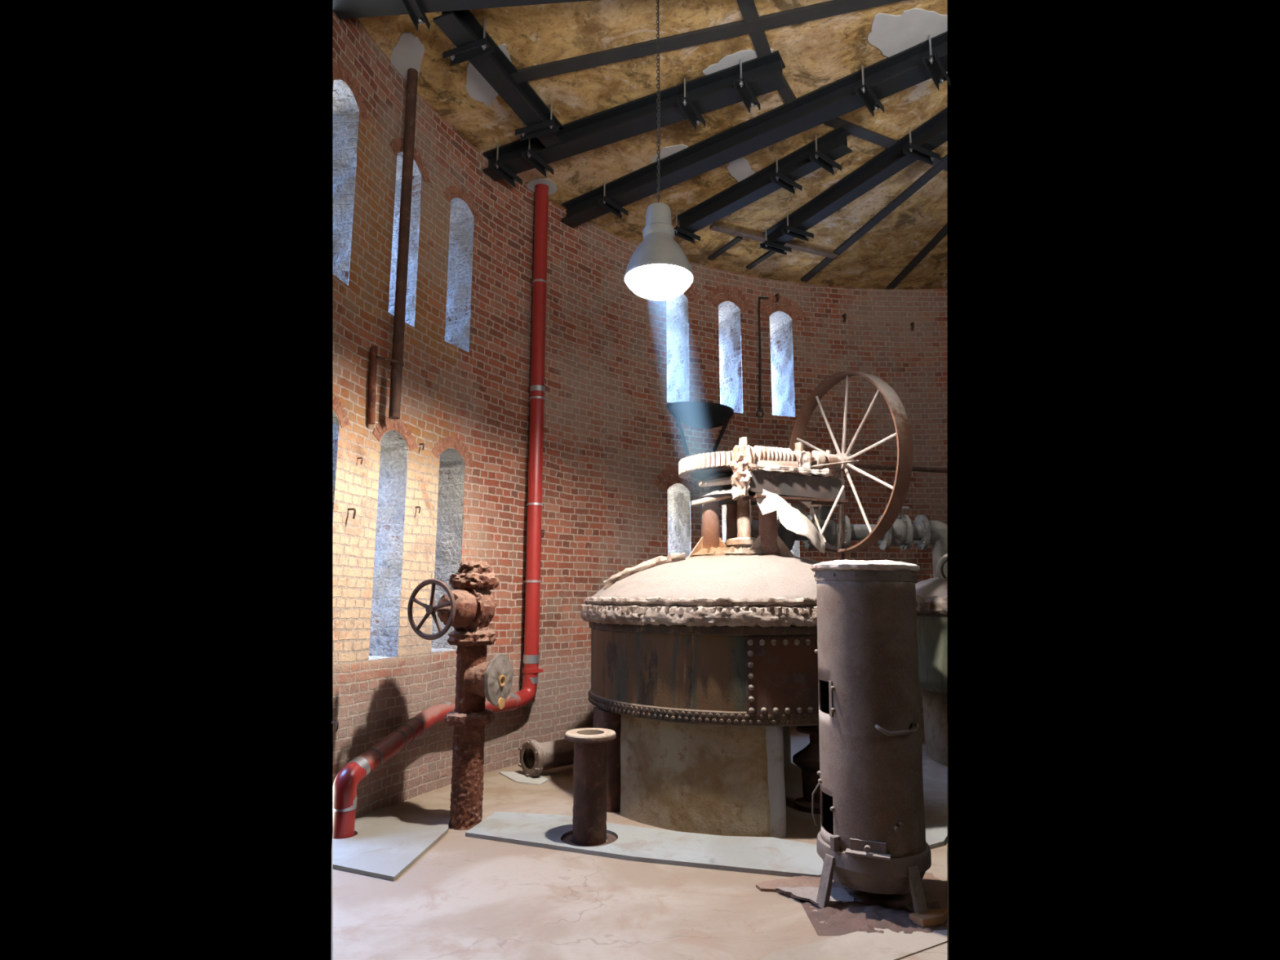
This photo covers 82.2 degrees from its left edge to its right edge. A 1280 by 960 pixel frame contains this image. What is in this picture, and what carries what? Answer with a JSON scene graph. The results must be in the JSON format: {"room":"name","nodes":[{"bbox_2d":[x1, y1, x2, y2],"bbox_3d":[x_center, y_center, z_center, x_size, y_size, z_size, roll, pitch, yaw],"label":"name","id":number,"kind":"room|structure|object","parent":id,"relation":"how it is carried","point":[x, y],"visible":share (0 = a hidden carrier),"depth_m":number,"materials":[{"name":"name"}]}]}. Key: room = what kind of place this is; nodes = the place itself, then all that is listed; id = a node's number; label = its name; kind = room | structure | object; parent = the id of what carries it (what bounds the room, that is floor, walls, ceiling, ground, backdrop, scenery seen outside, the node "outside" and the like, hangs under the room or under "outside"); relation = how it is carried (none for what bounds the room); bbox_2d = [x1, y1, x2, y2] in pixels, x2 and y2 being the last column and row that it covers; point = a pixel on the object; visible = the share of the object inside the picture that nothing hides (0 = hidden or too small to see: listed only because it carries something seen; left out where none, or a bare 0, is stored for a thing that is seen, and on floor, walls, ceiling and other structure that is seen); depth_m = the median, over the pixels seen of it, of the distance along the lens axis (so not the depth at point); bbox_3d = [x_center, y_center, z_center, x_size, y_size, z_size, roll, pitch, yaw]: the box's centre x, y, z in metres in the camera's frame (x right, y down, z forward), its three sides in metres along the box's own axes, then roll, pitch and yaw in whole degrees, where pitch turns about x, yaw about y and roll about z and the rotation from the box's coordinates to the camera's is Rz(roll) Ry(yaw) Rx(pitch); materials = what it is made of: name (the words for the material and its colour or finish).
{"room":"old pump house","nodes":[
{"label":"old pump house","id":0,"kind":"room"},
{"bbox_2d":[333,11,946,818],"bbox_3d":[0.563,-0.119,8.161,8.558,6.000,1.745,7,-12,-38],"label":"wall","id":1,"kind":"structure","parent":0,"point":[610,430],"depth_m":7.60,"materials":[{"name":"red brick"}]},
{"bbox_2d":[331,721,338,732],"bbox_3d":[-2.100,1.699,5.051,0.060,0.063,0.024,-5,-11,30],"label":"wall hook","id":2,"kind":"object","parent":1,"relation":"attached to","point":[334,722],"visible":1,"depth_m":5.04,"materials":[{"name":"metal"}]},
{"bbox_2d":[333,410,338,508],"bbox_3d":[-2.172,-0.109,5.188,0.043,0.763,0.118,3,-10,-20],"label":"window","id":3,"kind":"structure","parent":1,"relation":"in","point":[335,422],"depth_m":5.23,"materials":[{"name":"glass"}]},
{"bbox_2d":[333,392,349,427],"bbox_3d":[-2.154,-0.491,5.274,0.010,0.228,0.222,-2,-9,11],"label":"trim","id":4,"kind":"structure","parent":1,"relation":"attached to","point":[342,415],"depth_m":5.27,"materials":[{"name":"brick"}]},
{"bbox_2d":[333,79,359,285],"bbox_3d":[-2.269,-2.196,5.391,0.222,1.528,0.399,0,-9,0],"label":"window","id":5,"kind":"structure","parent":1,"relation":"in","point":[346,112],"depth_m":5.56,"materials":[{"name":"glass"}]},
{"bbox_2d":[333,62,368,119],"bbox_3d":[-2.178,-2.935,5.524,0.014,0.236,0.501,-2,-9,10],"label":"trim","id":6,"kind":"structure","parent":1,"relation":"attached to","point":[337,73],"depth_m":5.53,"materials":[{"name":"brick"}]},
{"bbox_2d":[347,507,355,519],"bbox_3d":[-2.087,0.243,5.313,0.074,0.081,0.028,-5,-10,27],"label":"wall hook","id":7,"kind":"object","parent":1,"relation":"attached to","point":[348,508],"visible":1,"depth_m":5.30,"materials":[{"name":"metal"}]},
{"bbox_2d":[333,430,408,660],"bbox_3d":[-2.341,0.508,5.920,0.775,1.845,0.406,-3,-10,20],"label":"window","id":8,"kind":"structure","parent":1,"relation":"in","point":[388,545],"depth_m":5.99,"materials":[{"name":"white glass"}]},
{"bbox_2d":[368,346,377,424],"bbox_3d":[-2.048,-0.727,5.620,0.068,0.602,0.062,9,-13,-44],"label":"pipe","id":9,"kind":"object","parent":1,"relation":"attached to","point":[373,350],"visible":1,"depth_m":5.59,"materials":[{"name":"metal"}]},
{"bbox_2d":[348,151,422,326],"bbox_3d":[-2.432,-2.040,6.350,0.946,1.526,0.403,-3,-9,17],"label":"window","id":10,"kind":"structure","parent":1,"relation":"in","point":[416,176],"depth_m":6.42,"materials":[{"name":"glass"}]},
{"bbox_2d":[372,417,417,450],"bbox_3d":[-1.978,-0.389,5.939,0.018,0.236,0.582,-3,-9,17],"label":"trim","id":11,"kind":"structure","parent":1,"relation":"attached to","point":[388,424],"depth_m":5.93,"materials":[{"name":"brick"}]},
{"bbox_2d":[376,68,417,419],"bbox_3d":[-1.937,-1.982,5.967,0.130,3.030,0.371,-2,-9,9],"label":"pipe","id":12,"kind":"object","parent":1,"relation":"attached to","point":[397,363],"visible":1,"depth_m":5.92,"materials":[{"name":"metal"}]},
{"bbox_2d":[389,137,430,182],"bbox_3d":[-1.978,-2.789,6.321,0.016,0.235,0.582,-3,-9,17],"label":"trim","id":13,"kind":"structure","parent":1,"relation":"attached to","point":[398,146],"depth_m":6.39,"materials":[{"name":"brick"}]},
{"bbox_2d":[397,448,465,653],"bbox_3d":[-2.152,0.640,6.725,1.000,1.849,0.414,-4,-10,25],"label":"window","id":14,"kind":"structure","parent":1,"relation":"in","point":[451,464],"depth_m":6.77,"materials":[{"name":"glass"}]},
{"bbox_2d":[413,198,474,352],"bbox_3d":[-2.153,-1.925,7.132,1.002,1.514,0.411,-4,-10,25],"label":"window","id":15,"kind":"structure","parent":1,"relation":"in","point":[458,309],"depth_m":7.15,"materials":[{"name":"glass"}]},
{"bbox_2d":[333,177,557,839],"bbox_3d":[-1.510,-0.387,6.476,0.409,6.040,2.575,-4,-10,21],"label":"downpipe","id":16,"kind":"object","parent":1,"relation":"attached to","point":[345,784],"visible":0.98,"depth_m":7.23,"materials":[{"name":"metal"}]},
{"bbox_2d":[431,435,473,466],"bbox_3d":[-1.696,-0.275,6.655,0.016,0.236,0.582,-4,-10,24],"label":"trim","id":17,"kind":"structure","parent":1,"relation":"attached to","point":[451,442],"depth_m":6.65,"materials":[{"name":"brick"}]},
{"bbox_2d":[443,185,482,222],"bbox_3d":[-1.696,-2.675,7.038,0.016,0.235,0.581,-4,-10,25],"label":"trim","id":18,"kind":"structure","parent":1,"relation":"attached to","point":[452,193],"depth_m":7.03,"materials":[{"name":"brick"}]},
{"bbox_2d":[466,38,511,106],"bbox_3d":[-1.287,-3.460,6.250,0.369,0.022,0.841,3,-9,-16],"label":"plaster patch","id":19,"kind":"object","parent":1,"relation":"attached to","point":[477,87],"depth_m":6.38,"materials":[{"name":"paint"}]},
{"bbox_2d":[651,144,688,163],"bbox_3d":[0.316,-3.277,7.401,0.438,0.022,0.303,-8,-12,40],"label":"plaster patch","id":20,"kind":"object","parent":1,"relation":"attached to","point":[665,152],"depth_m":7.32,"materials":[{"name":"paint"}]},
{"bbox_2d":[666,290,688,402],"bbox_3d":[0.210,-1.656,9.862,0.422,1.573,1.004,6,-11,-34],"label":"window","id":21,"kind":"structure","parent":1,"relation":"in","point":[677,303],"depth_m":9.74,"materials":[{"name":"glass"}]},
{"bbox_2d":[667,483,690,557],"bbox_3d":[0.214,1.041,9.435,0.416,1.943,1.000,6,-11,-33],"label":"window","id":22,"kind":"structure","parent":1,"relation":"in","point":[678,495],"depth_m":9.39,"materials":[{"name":"glass"}]},
{"bbox_2d":[653,465,704,494],"bbox_3d":[0.489,-0.004,9.171,0.795,0.351,0.024,6,-11,-33],"label":"trim","id":23,"kind":"structure","parent":1,"relation":"attached to","point":[656,482],"depth_m":9.12,"materials":[{"name":"brick"}]},
{"bbox_2d":[662,282,702,302],"bbox_3d":[0.489,-2.533,9.574,0.794,0.349,0.022,6,-11,-33],"label":"trim","id":24,"kind":"structure","parent":1,"relation":"attached to","point":[695,291],"depth_m":9.69,"materials":[{"name":"brick"}]},
{"bbox_2d":[666,401,733,455],"bbox_3d":[0.848,-0.625,9.281,1.000,0.629,0.376,5,-10,-30],"label":"hopper","id":25,"kind":"object","parent":1,"relation":"attached to","point":[699,415],"visible":0.95,"depth_m":9.21,"materials":[{"name":"black paint"}]},
{"bbox_2d":[666,401,733,429],"bbox_3d":[0.848,-0.812,9.310,1.000,0.250,0.375,5,-10,-30],"label":"bowl","id":26,"kind":"object","parent":25,"relation":"on","point":[699,415],"depth_m":9.20,"materials":[{"name":"black paint"}]},
{"bbox_2d":[688,301,742,413],"bbox_3d":[1.000,-1.592,10.303,0.410,1.586,1.001,4,-10,-25],"label":"window","id":27,"kind":"structure","parent":1,"relation":"in","point":[729,314],"depth_m":10.17,"materials":[{"name":"glass"}]},
{"bbox_2d":[721,504,726,542],"bbox_3d":[1.002,1.141,9.869,0.416,1.902,1.002,4,-10,-25],"label":"window","id":28,"kind":"structure","parent":1,"relation":"in","point":[723,507],"depth_m":10.05,"materials":[{"name":"glass"}]},
{"bbox_2d":[704,284,754,312],"bbox_3d":[1.218,-2.478,9.981,0.793,0.350,0.023,4,-10,-25],"label":"trim","id":29,"kind":"structure","parent":1,"relation":"attached to","point":[726,297],"depth_m":9.99,"materials":[{"name":"brick"}]},
{"bbox_2d":[755,297,768,417],"bbox_3d":[1.677,-1.692,10.017,0.226,1.736,0.052,2,-9,-14],"label":"rod","id":30,"kind":"object","parent":1,"relation":"attached to","point":[760,298],"visible":1,"depth_m":9.99,"materials":[{"name":"metal"}]},
{"bbox_2d":[741,311,795,417],"bbox_3d":[1.817,-1.540,10.624,0.426,1.549,1.001,3,-10,-18],"label":"window","id":31,"kind":"structure","parent":1,"relation":"in","point":[780,323],"depth_m":10.50,"materials":[{"name":"glass"}]},
{"bbox_2d":[774,293,779,302],"bbox_3d":[1.913,-2.536,10.223,0.038,0.135,0.114,1,-9,-9],"label":"wall hook","id":32,"kind":"object","parent":1,"relation":"attached to","point":[777,295],"visible":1,"depth_m":10.18,"materials":[{"name":"metal"}]},
{"bbox_2d":[755,296,806,321],"bbox_3d":[1.971,-2.410,10.274,0.793,0.351,0.022,3,-9,-18],"label":"trim","id":33,"kind":"structure","parent":1,"relation":"attached to","point":[784,300],"depth_m":10.29,"materials":[{"name":"brick"}]},
{"bbox_2d":[776,502,799,557],"bbox_3d":[1.820,1.222,10.186,0.417,1.843,1.003,3,-10,-18],"label":"window","id":34,"kind":"structure","parent":1,"relation":"in","point":[795,551],"depth_m":9.89,"materials":[{"name":"glass"}]},
{"bbox_2d":[842,313,846,321],"bbox_3d":[2.909,-2.300,10.432,0.038,0.135,0.114,0,-9,0],"label":"wall hook","id":35,"kind":"object","parent":1,"relation":"attached to","point":[844,315],"visible":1,"depth_m":10.38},
{"bbox_2d":[910,321,914,330],"bbox_3d":[3.901,-2.190,10.489,0.038,0.135,0.114,-2,-9,10],"label":"wall hook","id":36,"kind":"object","parent":1,"relation":"attached to","point":[913,322],"visible":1,"depth_m":10.44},
{"bbox_2d":[331,719,949,959],"bbox_3d":[0.284,2.607,5.824,3.994,0.120,10.144,-4,-10,22],"label":"floor","id":37,"kind":"structure","parent":0,"point":[465,898],"depth_m":3.93,"materials":[{"name":"concrete"}]},
{"bbox_2d":[333,804,449,880],"bbox_3d":[-1.629,2.384,4.885,0.773,0.022,1.503,4,-10,-22],"label":"board","id":38,"kind":"object","parent":37,"relation":"on","point":[388,841],"visible":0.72,"depth_m":4.79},
{"bbox_2d":[407,560,513,830],"bbox_3d":[-1.258,1.504,5.212,0.458,1.881,0.694,-5,-10,28],"label":"valve","id":39,"kind":"object","parent":37,"relation":"on","point":[469,608],"visible":0.99,"depth_m":5.22,"materials":[{"name":"brown metal"}]},
{"bbox_2d":[498,771,549,785],"bbox_3d":[-1.036,2.656,6.548,0.271,0.012,0.633,7,-11,-37],"label":"loose sheet","id":40,"kind":"object","parent":37,"relation":"on","point":[517,777],"visible":0.88,"depth_m":6.49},
{"bbox_2d":[518,738,573,777],"bbox_3d":[-0.669,2.548,6.880,0.947,0.328,0.328,9,-12,-43],"label":"pipe","id":41,"kind":"object","parent":37,"relation":"on","point":[535,757],"visible":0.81,"depth_m":6.64,"materials":[{"name":"metal"}]},
{"bbox_2d":[561,728,617,846],"bbox_3d":[-0.335,2.060,4.907,0.372,0.714,0.372,0,-9,0],"label":"pipe","id":42,"kind":"object","parent":37,"relation":"on","point":[589,766],"visible":0.98,"depth_m":4.82,"materials":[{"name":"metal"}]},
{"bbox_2d":[592,706,621,812],"bbox_3d":[-0.163,2.172,5.750,0.350,0.731,0.342,3,-9,-17],"label":"support","id":43,"kind":"object","parent":37,"relation":"on","point":[602,718],"visible":0.16,"depth_m":5.58,"materials":[{"name":"metal"}]},
{"bbox_2d":[465,811,817,876],"bbox_3d":[-0.021,2.374,4.828,2.389,0.024,0.650,-3,-10,19],"label":"board","id":44,"kind":"object","parent":37,"relation":"on","point":[755,855],"visible":0.87,"depth_m":4.69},
{"bbox_2d":[620,714,786,838],"bbox_3d":[0.440,2.100,5.286,1.231,0.740,0.480,-5,-10,28],"label":"concrete pier","id":45,"kind":"object","parent":37,"relation":"on","point":[713,780],"visible":0.94,"depth_m":5.04,"materials":[{"name":"beige concrete"}]},
{"bbox_2d":[580,552,822,726],"bbox_3d":[0.872,1.263,6.321,2.755,1.241,2.751,-5,-10,29],"label":"tank","id":46,"kind":"object","parent":45,"relation":"on","point":[719,640],"visible":0.72,"depth_m":5.15,"materials":[{"name":"brown metal"}]},
{"bbox_2d":[678,371,912,557],"bbox_3d":[1.150,-0.115,6.199,1.298,1.635,1.891,4,-10,-23],"label":"mechanism","id":47,"kind":"object","parent":46,"relation":"on","point":[745,476],"visible":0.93,"depth_m":6.04,"materials":[{"name":"metal"}]},
{"bbox_2d":[747,460,833,477],"bbox_3d":[1.200,-0.083,6.016,0.822,0.114,0.255,4,-10,-22],"label":"tray","id":48,"kind":"object","parent":47,"relation":"on","point":[766,468],"depth_m":5.93,"materials":[{"name":"metal"}]},
{"bbox_2d":[853,462,946,473],"bbox_3d":[2.675,-0.129,7.623,1.320,0.063,0.056,3,-10,-18],"label":"rod","id":49,"kind":"object","parent":47,"relation":"attached to","point":[858,464],"visible":0.79,"depth_m":7.58,"materials":[{"name":"metal"}]},
{"bbox_2d":[782,726,791,767],"bbox_3d":[0.780,2.387,7.097,1.397,0.730,0.506,1,-9,-5],"label":"pier","id":50,"kind":"object","parent":37,"relation":"on","point":[786,730],"visible":0.02,"depth_m":7.07,"materials":[{"name":"concrete"}]},
{"bbox_2d":[792,724,820,813],"bbox_3d":[1.359,2.210,5.674,0.342,0.629,0.349,0,-9,0],"label":"valve","id":51,"kind":"object","parent":37,"relation":"on","point":[807,759],"visible":0.55,"depth_m":5.58,"materials":[{"name":"metal"}]},
{"bbox_2d":[755,875,857,899],"bbox_3d":[1.023,2.248,3.999,0.594,0.015,0.554,5,-10,-29],"label":"sheet","id":52,"kind":"object","parent":37,"relation":"on","point":[797,881],"visible":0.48,"depth_m":4.10,"materials":[{"name":"metal"}]},
{"bbox_2d":[775,886,853,906],"bbox_3d":[0.936,2.216,3.899,0.390,0.012,0.244,0,-9,0],"label":"sheet","id":53,"kind":"object","parent":52,"relation":"on","point":[805,893],"visible":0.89,"depth_m":3.93,"materials":[{"name":"metal"}]},
{"bbox_2d":[761,924,946,959],"bbox_3d":[0.960,2.147,3.328,1.469,0.006,0.305,4,-10,-25],"label":"board","id":54,"kind":"object","parent":37,"relation":"on","point":[857,945],"visible":0.93,"depth_m":3.38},
{"bbox_2d":[810,559,931,914],"bbox_3d":[1.280,1.359,4.120,0.639,1.803,0.695,-3,-10,20],"label":"stove","id":55,"kind":"object","parent":37,"relation":"on","point":[871,837],"visible":1,"depth_m":3.88,"materials":[{"name":"metal"}]},
{"bbox_2d":[822,858,925,893],"bbox_3d":[1.265,2.105,3.979,0.560,0.115,0.560,1,-9,0],"label":"bowl","id":56,"kind":"object","parent":55,"relation":"on","point":[872,882],"depth_m":3.75,"materials":[{"name":"metal"}]},
{"bbox_2d":[799,887,946,935],"bbox_3d":[1.270,2.202,3.801,0.840,0.051,0.600,0,-9,0],"label":"heap","id":57,"kind":"object","parent":37,"relation":"on","point":[868,911],"visible":0.64,"depth_m":3.68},
{"bbox_2d":[908,908,946,927],"bbox_3d":[1.450,2.167,3.634,0.224,0.038,0.084,4,-10,-21],"label":"wood block","id":58,"kind":"object","parent":57,"relation":"on","point":[938,916],"visible":1,"depth_m":3.60,"materials":[{"name":"wood"}]},
{"bbox_2d":[817,820,946,876],"bbox_3d":[1.577,2.362,4.754,1.542,0.024,0.380,6,-11,-31],"label":"board","id":59,"kind":"object","parent":37,"relation":"on","point":[936,833],"visible":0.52,"depth_m":4.87,"materials":[{"name":"grey"}]},
{"bbox_2d":[853,872,946,910],"bbox_3d":[1.471,2.248,4.012,0.569,0.019,0.596,3,-10,-19],"label":"sheet","id":60,"kind":"object","parent":37,"relation":"on","point":[935,889],"visible":0.32,"depth_m":4.00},
{"bbox_2d":[915,577,946,766],"bbox_3d":[2.962,1.932,7.803,0.682,1.836,2.396,-4,-10,22],"label":"tank","id":61,"kind":"object","parent":37,"relation":"on","point":[931,593],"visible":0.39,"depth_m":6.99,"materials":[{"name":"metal"}]},
{"bbox_2d":[777,485,946,580],"bbox_3d":[2.163,0.520,7.644,2.225,1.165,0.608,0,-9,0],"label":"flanged pipeline","id":62,"kind":"object","parent":61,"relation":"attached to","point":[924,532],"visible":0.52,"depth_m":7.65,"materials":[{"name":"metal"}]},
{"bbox_2d":[751,519,796,551],"bbox_3d":[1.247,0.544,7.113,0.485,0.380,0.380,-7,-12,39],"label":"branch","id":63,"kind":"object","parent":62,"relation":"attached to","point":[788,537],"visible":0.28,"depth_m":7.06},
{"bbox_2d":[357,0,946,289],"bbox_3d":[0.447,-3.464,6.707,4.359,0.150,10.419,-4,-10,22],"label":"ceiling","id":64,"kind":"structure","parent":0,"point":[815,54],"depth_m":6.76,"materials":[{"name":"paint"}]},
{"bbox_2d":[390,32,424,81],"bbox_3d":[-1.963,-3.479,6.131,0.251,0.022,0.760,5,-10,-27],"label":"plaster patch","id":65,"kind":"structure","parent":64,"relation":"attached to","point":[408,53],"depth_m":6.01,"materials":[{"name":"paint"}]},
{"bbox_2d":[333,0,592,19],"bbox_3d":[-0.192,-3.531,5.112,4.201,0.200,0.220,-1,-9,5],"label":"steel beam","id":66,"kind":"structure","parent":64,"relation":"attached to","point":[343,9],"depth_m":5.26,"materials":[{"name":"metal"}]},
{"bbox_2d":[400,0,430,31],"bbox_3d":[-1.620,-3.480,5.242,0.097,0.256,0.400,-1,-9,5],"label":"clamp","id":67,"kind":"object","parent":66,"relation":"attached to","point":[414,8],"visible":1,"depth_m":5.29,"materials":[{"name":"metal"}]},
{"bbox_2d":[432,9,564,148],"bbox_3d":[-1.125,-3.366,6.176,0.170,0.190,1.708,-4,-10,22],"label":"beam","id":68,"kind":"structure","parent":64,"relation":"attached to","point":[461,28],"depth_m":6.04,"materials":[{"name":"metal"}]},
{"bbox_2d":[442,19,493,66],"bbox_3d":[-1.330,-3.409,5.686,0.400,0.256,0.097,-4,-10,22],"label":"clamp","id":69,"kind":"object","parent":68,"relation":"attached to","point":[481,47],"visible":0.91,"depth_m":5.67,"materials":[{"name":"metal"}]},
{"bbox_2d":[515,102,559,141],"bbox_3d":[-0.930,-3.258,6.634,0.400,0.256,0.097,-4,-10,22],"label":"clamp","id":70,"kind":"object","parent":68,"relation":"attached to","point":[547,126],"visible":0.92,"depth_m":6.61,"materials":[{"name":"metal"}]},
{"bbox_2d":[482,50,786,180],"bbox_3d":[-0.175,-3.274,6.723,3.028,0.200,0.200,-5,-10,27],"label":"steel beam","id":71,"kind":"structure","parent":64,"relation":"attached to","point":[715,91],"depth_m":6.58,"materials":[{"name":"black metal"}]},
{"bbox_2d":[489,144,522,186],"bbox_3d":[-1.330,-3.150,7.316,0.097,0.256,0.400,-5,-10,27],"label":"clamp","id":72,"kind":"object","parent":71,"relation":"attached to","point":[499,167],"visible":0.88,"depth_m":7.28,"materials":[{"name":"metal"}]},
{"bbox_2d":[521,138,553,177],"bbox_3d":[-0.990,-3.178,7.138,0.097,0.256,0.400,-5,-10,27],"label":"clamp","id":73,"kind":"object","parent":71,"relation":"attached to","point":[530,156],"visible":0.81,"depth_m":7.10,"materials":[{"name":"metal"}]},
{"bbox_2d":[676,78,705,129],"bbox_3d":[0.450,-3.296,6.397,0.097,0.256,0.400,-5,-10,27],"label":"clamp","id":74,"kind":"object","parent":71,"relation":"attached to","point":[686,104],"visible":0.88,"depth_m":6.36,"materials":[{"name":"metal"}]},
{"bbox_2d":[733,58,759,113],"bbox_3d":[0.900,-3.332,6.170,0.097,0.256,0.400,-5,-10,27],"label":"clamp","id":75,"kind":"object","parent":71,"relation":"attached to","point":[742,86],"visible":0.93,"depth_m":6.13,"materials":[{"name":"metal"}]},
{"bbox_2d":[623,0,693,293],"bbox_3d":[0.131,-2.426,5.246,0.484,2.349,0.484,0,-9,0],"label":"pendant lamp","id":76,"kind":"object","parent":64,"relation":"hanging from","point":[658,264],"visible":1,"depth_m":5.08,"materials":[{"name":"grey metal"}]},
{"bbox_2d":[510,0,905,83],"bbox_3d":[0.576,-3.521,5.788,3.452,0.035,0.120,-3,-9,16],"label":"joist","id":77,"kind":"object","parent":64,"relation":"attached to","point":[833,7],"visible":1,"depth_m":5.81,"materials":[{"name":"metal"}]},
{"bbox_2d":[707,235,742,260],"bbox_3d":[1.080,-2.954,9.350,0.070,0.035,0.662,5,-10,-28],"label":"joist","id":78,"kind":"object","parent":64,"relation":"attached to","point":[736,239],"visible":0.86,"depth_m":9.32,"materials":[{"name":"metal"}]},
{"bbox_2d":[702,48,773,75],"bbox_3d":[0.829,-3.481,6.117,0.624,0.022,0.264,-3,-9,18],"label":"plaster patch","id":79,"kind":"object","parent":64,"relation":"attached to","point":[729,60],"depth_m":6.07,"materials":[{"name":"paint"}]},
{"bbox_2d":[727,157,755,182],"bbox_3d":[1.093,-3.225,7.726,0.236,0.022,0.764,-5,-10,29],"label":"plaster patch","id":80,"kind":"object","parent":64,"relation":"attached to","point":[740,169],"depth_m":7.62,"materials":[{"name":"paint"}]},
{"bbox_2d":[736,0,771,57],"bbox_3d":[0.865,-3.546,5.652,0.110,0.027,0.927,-4,-10,23],"label":"joist","id":81,"kind":"object","parent":64,"relation":"attached to","point":[748,8],"visible":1,"depth_m":5.77,"materials":[{"name":"metal"}]},
{"bbox_2d":[561,31,946,226],"bbox_3d":[0.828,-3.216,7.090,4.177,0.200,0.200,-7,-11,37],"label":"steel beam","id":82,"kind":"structure","parent":64,"relation":"attached to","point":[906,68],"depth_m":6.80,"materials":[{"name":"black metal"}]},
{"bbox_2d":[597,181,628,218],"bbox_3d":[-0.290,-3.049,7.948,0.097,0.256,0.400,-7,-11,37],"label":"clamp","id":83,"kind":"object","parent":82,"relation":"attached to","point":[605,202],"visible":0.9,"depth_m":7.91,"materials":[{"name":"metal"}]},
{"bbox_2d":[855,65,884,116],"bbox_3d":[1.950,-3.322,6.229,0.097,0.256,0.400,-7,-11,37],"label":"clamp","id":84,"kind":"object","parent":82,"relation":"attached to","point":[864,91],"visible":0.89,"depth_m":6.19,"materials":[{"name":"metal"}]},
{"bbox_2d":[922,34,950,90],"bbox_3d":[2.380,-3.376,5.894,0.097,0.256,0.400,-7,-11,37],"label":"clamp","id":85,"kind":"object","parent":82,"relation":"attached to","point":[932,63],"visible":0.91,"depth_m":5.86,"materials":[{"name":"metal"}]},
{"bbox_2d":[746,250,775,269],"bbox_3d":[1.600,-2.909,9.632,0.070,0.035,0.617,5,-10,-27],"label":"joist","id":86,"kind":"object","parent":64,"relation":"attached to","point":[769,253],"visible":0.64,"depth_m":9.64,"materials":[{"name":"metal"}]},
{"bbox_2d":[675,126,852,233],"bbox_3d":[1.215,-3.105,7.790,0.160,0.200,2.253,8,-12,-41],"label":"steel beam","id":87,"kind":"structure","parent":64,"relation":"attached to","point":[796,165],"depth_m":7.69,"materials":[{"name":"metal"}]},
{"bbox_2d":[673,212,700,244],"bbox_3d":[0.530,-2.953,8.550,0.400,0.256,0.097,8,-12,-41],"label":"clamp","id":88,"kind":"object","parent":87,"relation":"attached to","point":[686,235],"visible":0.82,"depth_m":8.53,"materials":[{"name":"metal"}]},
{"bbox_2d":[769,156,802,194],"bbox_3d":[1.490,-3.123,7.484,0.400,0.256,0.097,8,-12,-41],"label":"clamp","id":89,"kind":"object","parent":87,"relation":"attached to","point":[779,179],"visible":0.86,"depth_m":7.45,"materials":[{"name":"metal"}]},
{"bbox_2d":[808,133,841,174],"bbox_3d":[1.800,-3.179,7.128,0.400,0.256,0.097,8,-12,-41],"label":"clamp","id":90,"kind":"object","parent":87,"relation":"attached to","point":[818,157],"visible":0.88,"depth_m":7.09,"materials":[{"name":"metal"}]},
{"bbox_2d":[710,222,838,258],"bbox_3d":[1.700,-2.979,9.147,1.848,0.050,0.100,4,-10,-24],"label":"joist","id":91,"kind":"object","parent":64,"relation":"attached to","point":[717,227],"visible":0.64,"depth_m":9.03,"materials":[{"name":"metal"}]},
{"bbox_2d":[777,75,796,104],"bbox_3d":[1.250,-3.427,6.403,0.100,0.027,0.780,-5,-10,30],"label":"joist","id":92,"kind":"object","parent":64,"relation":"attached to","point":[786,93],"visible":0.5,"depth_m":6.47,"materials":[{"name":"metal"}]},
{"bbox_2d":[762,107,946,244],"bbox_3d":[2.215,-3.097,7.835,0.160,0.200,2.670,5,-10,-29],"label":"steel beam","id":93,"kind":"structure","parent":64,"relation":"attached to","point":[932,133],"depth_m":7.62,"materials":[{"name":"black metal"}]},
{"bbox_2d":[760,226,791,254],"bbox_3d":[1.640,-2.903,8.866,0.400,0.256,0.097,5,-10,-28],"label":"clamp","id":94,"kind":"object","parent":93,"relation":"attached to","point":[766,245],"visible":0.86,"depth_m":8.84,"materials":[{"name":"metal"}]},
{"bbox_2d":[781,211,813,241],"bbox_3d":[1.830,-2.958,8.521,0.400,0.256,0.097,5,-10,-28],"label":"clamp","id":95,"kind":"object","parent":93,"relation":"attached to","point":[790,231],"visible":0.88,"depth_m":8.49,"materials":[{"name":"metal"}]},
{"bbox_2d":[902,126,940,164],"bbox_3d":[2.680,-3.201,6.990,0.400,0.256,0.097,5,-10,-28],"label":"clamp","id":96,"kind":"object","parent":93,"relation":"attached to","point":[913,150],"visible":0.86,"depth_m":6.96,"materials":[{"name":"metal"}]},
{"bbox_2d":[800,154,946,281],"bbox_3d":[2.720,-3.033,8.838,0.100,0.040,3.054,3,-9,-16],"label":"joist","id":97,"kind":"object","parent":64,"relation":"attached to","point":[934,171],"visible":1,"depth_m":8.49,"materials":[{"name":"metal"}]},
{"bbox_2d":[823,117,946,170],"bbox_3d":[2.489,-3.298,7.212,1.666,0.027,0.110,5,-10,-27],"label":"joist","id":98,"kind":"object","parent":64,"relation":"attached to","point":[855,130],"visible":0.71,"depth_m":7.03,"materials":[{"name":"metal"}]},
{"bbox_2d":[867,8,946,57],"bbox_3d":[2.177,-3.525,5.840,0.756,0.022,0.587,0,-9,0],"label":"plaster patch","id":99,"kind":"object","parent":64,"relation":"attached to","point":[892,34],"depth_m":5.74,"materials":[{"name":"paint"}]},
{"bbox_2d":[886,223,946,288],"bbox_3d":[3.656,-2.908,9.642,0.100,0.035,1.832,1,-9,-3],"label":"joist","id":100,"kind":"object","parent":64,"relation":"attached to","point":[942,233],"visible":1,"depth_m":9.57,"materials":[{"name":"metal"}]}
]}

